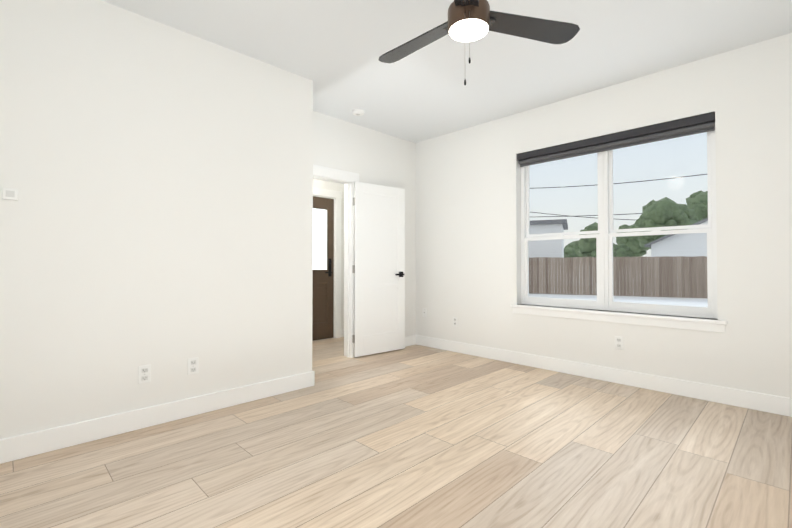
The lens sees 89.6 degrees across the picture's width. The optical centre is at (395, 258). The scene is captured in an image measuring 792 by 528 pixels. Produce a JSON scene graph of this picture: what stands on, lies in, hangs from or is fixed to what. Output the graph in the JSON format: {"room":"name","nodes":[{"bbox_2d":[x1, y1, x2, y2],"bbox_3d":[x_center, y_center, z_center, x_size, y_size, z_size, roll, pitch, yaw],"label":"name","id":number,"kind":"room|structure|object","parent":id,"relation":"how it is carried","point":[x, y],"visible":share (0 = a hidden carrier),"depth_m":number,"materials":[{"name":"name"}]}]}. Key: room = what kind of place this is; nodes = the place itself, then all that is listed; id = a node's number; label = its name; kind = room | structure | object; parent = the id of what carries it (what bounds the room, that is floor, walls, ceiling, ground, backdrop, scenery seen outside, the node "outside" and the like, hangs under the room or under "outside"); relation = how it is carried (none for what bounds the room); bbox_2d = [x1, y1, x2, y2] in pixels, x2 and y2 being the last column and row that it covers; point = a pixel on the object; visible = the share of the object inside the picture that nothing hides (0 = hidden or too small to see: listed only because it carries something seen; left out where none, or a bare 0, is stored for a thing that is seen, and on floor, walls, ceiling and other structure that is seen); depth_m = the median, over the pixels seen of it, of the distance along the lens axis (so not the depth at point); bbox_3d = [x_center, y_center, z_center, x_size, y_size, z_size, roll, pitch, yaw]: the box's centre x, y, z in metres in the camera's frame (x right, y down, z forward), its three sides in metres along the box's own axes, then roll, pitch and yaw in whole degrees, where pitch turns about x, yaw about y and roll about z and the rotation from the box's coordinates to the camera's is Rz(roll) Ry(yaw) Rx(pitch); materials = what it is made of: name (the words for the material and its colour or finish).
{"room":"empty bedroom","nodes":[
{"label":"empty bedroom","id":0,"kind":"room"},
{"bbox_2d":[0,0,312,438],"bbox_3d":[-1.934,-0.246,2.878,2.640,2.720,0.720,1,-1,-45],"label":"wall","id":1,"kind":"structure","parent":0,"point":[158,215],"depth_m":2.62,"materials":[{"name":"white paint"}]},
{"bbox_2d":[2,187,17,200],"bbox_3d":[-2.112,-0.354,2.181,0.065,0.065,0.024,1,-1,-45],"label":"sensor","id":2,"kind":"object","parent":1,"relation":"attached to","point":[9,193],"visible":1,"depth_m":2.17,"materials":[{"name":"white plastic"}]},
{"bbox_2d":[138,364,150,383],"bbox_3d":[-1.656,0.761,2.625,0.072,0.116,0.009,1,-1,-45],"label":"electrical outlet","id":3,"kind":"object","parent":1,"relation":"attached to","point":[144,373],"visible":1,"depth_m":2.62,"materials":[{"name":"white plastic"}]},
{"bbox_2d":[0,370,314,463],"bbox_3d":[-1.586,1.047,2.682,2.426,0.130,0.020,1,-1,-45],"label":"baseboard","id":4,"kind":"structure","parent":1,"relation":"attached to","point":[17,447],"depth_m":2.59,"materials":[{"name":"white paint"}]},
{"bbox_2d":[188,357,198,374],"bbox_3d":[-1.443,0.764,2.836,0.072,0.116,0.009,1,-1,-45],"label":"electrical outlet","id":5,"kind":"object","parent":1,"relation":"attached to","point":[193,363],"visible":1,"depth_m":2.83,"materials":[{"name":"white plastic"}]},
{"bbox_2d":[313,179,343,327],"bbox_3d":[-1.815,-0.214,5.006,3.500,2.720,0.140,1,-1,-45],"label":"wall","id":6,"kind":"structure","parent":0,"point":[322,184],"depth_m":5.90,"materials":[{"name":"white paint"}]},
{"bbox_2d":[312,196,333,340],"bbox_3d":[-1.222,0.134,5.503,0.890,2.020,0.099,1,-1,-45],"label":"front door","id":7,"kind":"structure","parent":6,"relation":"in","point":[323,283],"depth_m":5.70,"materials":[{"name":"brown wood"}]},
{"bbox_2d":[313,187,341,337],"bbox_3d":[-1.256,0.079,5.539,1.130,2.150,0.160,1,-1,-45],"label":"door frame","id":8,"kind":"structure","parent":6,"relation":"attached to","point":[336,196],"depth_m":5.82,"materials":[{"name":"white paint"}]},
{"bbox_2d":[313,111,415,335],"bbox_3d":[-0.491,-0.218,4.726,2.010,2.720,0.120,1,-1,-45],"label":"wall","id":9,"kind":"structure","parent":0,"point":[368,155],"depth_m":4.94,"materials":[{"name":"white paint"}]},
{"bbox_2d":[313,164,358,357],"bbox_3d":[-0.829,0.067,4.384,0.961,2.140,0.160,1,-1,-45],"label":"door frame","id":10,"kind":"structure","parent":9,"relation":"attached to","point":[347,179],"depth_m":4.62,"materials":[{"name":"white paint"}]},
{"bbox_2d":[352,181,404,356],"bbox_3d":[-0.192,0.121,4.825,0.770,2.020,0.147,1,-1,-40],"label":"door","id":11,"kind":"structure","parent":9,"relation":"in","point":[378,268],"depth_m":4.79,"materials":[{"name":"white paint"}]},
{"bbox_2d":[405,335,415,346],"bbox_3d":[-0.098,1.081,4.999,0.960,0.130,0.016,1,-1,-45],"label":"baseboard","id":12,"kind":"structure","parent":9,"relation":"attached to","point":[409,340],"depth_m":5.27,"materials":[{"name":"white paint"}]},
{"bbox_2d":[0,337,791,527],"bbox_3d":[-0.294,1.173,2.755,4.830,0.120,5.770,1,-1,-45],"label":"floor","id":13,"kind":"structure","parent":0,"point":[415,436],"depth_m":2.18,"materials":[{"name":"brown wood"}]},
{"bbox_2d":[102,0,791,142],"bbox_3d":[-0.294,-1.667,2.798,4.830,0.120,5.770,1,-1,-45],"label":"ceiling","id":14,"kind":"structure","parent":0,"point":[334,50],"depth_m":3.01,"materials":[{"name":"white paint"}]},
{"bbox_2d":[352,109,363,115],"bbox_3d":[-0.405,-1.566,4.282,0.132,0.038,0.132,1,-1,-45],"label":"smoke detector","id":15,"kind":"object","parent":14,"relation":"attached to","point":[357,112],"visible":1,"depth_m":4.24,"materials":[{"name":"white plastic"}]},
{"bbox_2d":[379,0,579,84],"bbox_3d":[0.274,-1.229,2.151,1.154,0.775,1.010,1,-1,-45],"label":"fan","id":16,"kind":"object","parent":14,"relation":"hanging from","point":[469,21],"visible":1,"depth_m":2.11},
{"bbox_2d":[416,33,791,397],"bbox_3d":[1.360,-0.223,4.410,0.180,2.720,5.770,1,-1,-45],"label":"wall","id":17,"kind":"structure","parent":0,"point":[468,227],"depth_m":3.46,"materials":[{"name":"white paint"}]},
{"bbox_2d":[422,308,426,316],"bbox_3d":[0.376,0.710,5.258,0.009,0.116,0.072,1,-1,-45],"label":"outlet","id":18,"kind":"object","parent":17,"relation":"attached to","point":[424,312],"visible":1,"depth_m":5.26,"materials":[{"name":"white plastic"}]},
{"bbox_2d":[453,317,457,326],"bbox_3d":[0.727,0.775,4.902,0.009,0.116,0.072,1,-1,-45],"label":"outlet","id":19,"kind":"object","parent":17,"relation":"attached to","point":[455,321],"visible":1,"depth_m":4.89,"materials":[{"name":"white plastic"}]},
{"bbox_2d":[416,335,791,416],"bbox_3d":[1.711,1.065,3.894,0.020,0.130,4.130,1,-1,-45],"label":"baseboard","id":20,"kind":"structure","parent":17,"relation":"attached to","point":[780,405],"depth_m":3.51,"materials":[{"name":"white paint"}]},
{"bbox_2d":[615,336,622,349],"bbox_3d":[2.013,0.760,3.600,0.009,0.116,0.072,1,-1,-45],"label":"outlet","id":21,"kind":"object","parent":17,"relation":"attached to","point":[618,342],"visible":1,"depth_m":3.60,"materials":[{"name":"white plastic"}]},
{"bbox_2d":[510,304,727,332],"bbox_3d":[1.929,0.535,3.734,0.125,0.095,1.825,1,-1,-45],"label":"window sill","id":22,"kind":"structure","parent":17,"relation":"attached to","point":[690,323],"depth_m":3.54,"materials":[{"name":"white paint"}]},
{"bbox_2d":[521,123,717,318],"bbox_3d":[2.002,-0.332,3.820,0.089,1.640,1.705,1,-1,-45],"label":"window","id":23,"kind":"structure","parent":17,"relation":"in","point":[605,234],"depth_m":3.77,"materials":[{"name":"white plastic"}]},
{"bbox_2d":[517,112,714,166],"bbox_3d":[1.939,-1.083,3.769,0.076,0.134,1.697,1,-1,-45],"label":"window blind","id":24,"kind":"object","parent":23,"relation":"attached to","point":[696,124],"visible":0.92,"depth_m":3.61,"materials":[{"name":"grey fabric"}]},
{"label":"outside","id":25,"kind":"structure","parent":0,"visible":0},
{"bbox_2d":[529,274,707,306],"bbox_3d":[29.900,2.117,36.603,85.720,0.200,130.000,1,-1,-45],"label":"ground","id":26,"kind":"structure","parent":25,"point":[667,301],"depth_m":16.84,"materials":[{"name":"white concrete"}]},
{"bbox_2d":[528,219,567,290],"bbox_3d":[8.219,-0.144,24.783,4.500,3.970,4.500,0,-1,24],"label":"house","id":27,"kind":"structure","parent":26,"relation":"on","point":[557,225],"depth_m":22.48,"materials":[{"name":"white"}]},
{"bbox_2d":[564,248,577,257],"bbox_3d":[12.079,0.539,28.721,2.015,2.720,1.981,1,-1,-45],"label":"tree","id":28,"kind":"object","parent":26,"relation":"on","point":[570,252],"depth_m":27.96,"materials":[{"name":"green plant"}]},
{"bbox_2d":[565,241,579,252],"bbox_3d":[22.683,-0.033,49.643,3.759,4.488,3.423,1,-1,-45],"label":"tree","id":29,"kind":"object","parent":26,"relation":"on","point":[574,244],"depth_m":48.79,"materials":[{"name":"green plant"}]},
{"bbox_2d":[576,222,617,261],"bbox_3d":[14.867,-0.416,29.678,2.707,4.660,3.098,1,-1,-45],"label":"tree","id":30,"kind":"object","parent":26,"relation":"on","point":[586,250],"depth_m":29.11,"materials":[{"name":"green plant"}]},
{"bbox_2d":[529,256,707,298],"bbox_3d":[6.265,0.843,20.312,46.200,1.822,0.060,0,-1,24],"label":"fence","id":31,"kind":"object","parent":26,"relation":"on","point":[690,287],"depth_m":18.27,"materials":[{"name":"brown wood"}]},
{"bbox_2d":[530,174,706,219],"bbox_3d":[30.124,-4.709,53.417,16.123,13.952,41.230,1,-1,-45],"label":"power line","id":32,"kind":"object","parent":26,"relation":"on","point":[594,185],"depth_m":54.51,"materials":[{"name":"black metal"}]},
{"bbox_2d":[615,244,631,256],"bbox_3d":[20.396,0.316,36.696,2.764,3.406,2.452,1,-1,-45],"label":"tree","id":33,"kind":"object","parent":26,"relation":"on","point":[626,252],"depth_m":35.71,"materials":[{"name":"green plant"}]},
{"bbox_2d":[616,223,647,256],"bbox_3d":[27.097,-0.979,45.509,3.706,6.257,4.292,1,-1,-45],"label":"tree","id":34,"kind":"object","parent":26,"relation":"on","point":[633,241],"depth_m":44.73,"materials":[{"name":"green plant"}]},
{"bbox_2d":[635,197,698,248],"bbox_3d":[25.558,-1.812,37.159,6.142,7.675,5.990,1,-1,-45],"label":"tree","id":35,"kind":"object","parent":26,"relation":"on","point":[658,215],"visible":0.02,"depth_m":35.71,"materials":[{"name":"green plant"}]},
{"bbox_2d":[644,218,707,285],"bbox_3d":[24.274,-0.693,28.468,9.953,5.177,8.700,-1,-1,40],"label":"house","id":36,"kind":"structure","parent":26,"relation":"on","point":[687,245],"depth_m":27.25,"materials":[{"name":"white"}]},
{"bbox_2d":[686,191,707,220],"bbox_3d":[34.035,-2.708,43.150,5.549,9.644,5.110,1,-1,-45],"label":"tree","id":37,"kind":"object","parent":26,"relation":"on","point":[692,203],"depth_m":42.15,"materials":[{"name":"green plant"}]}
]}

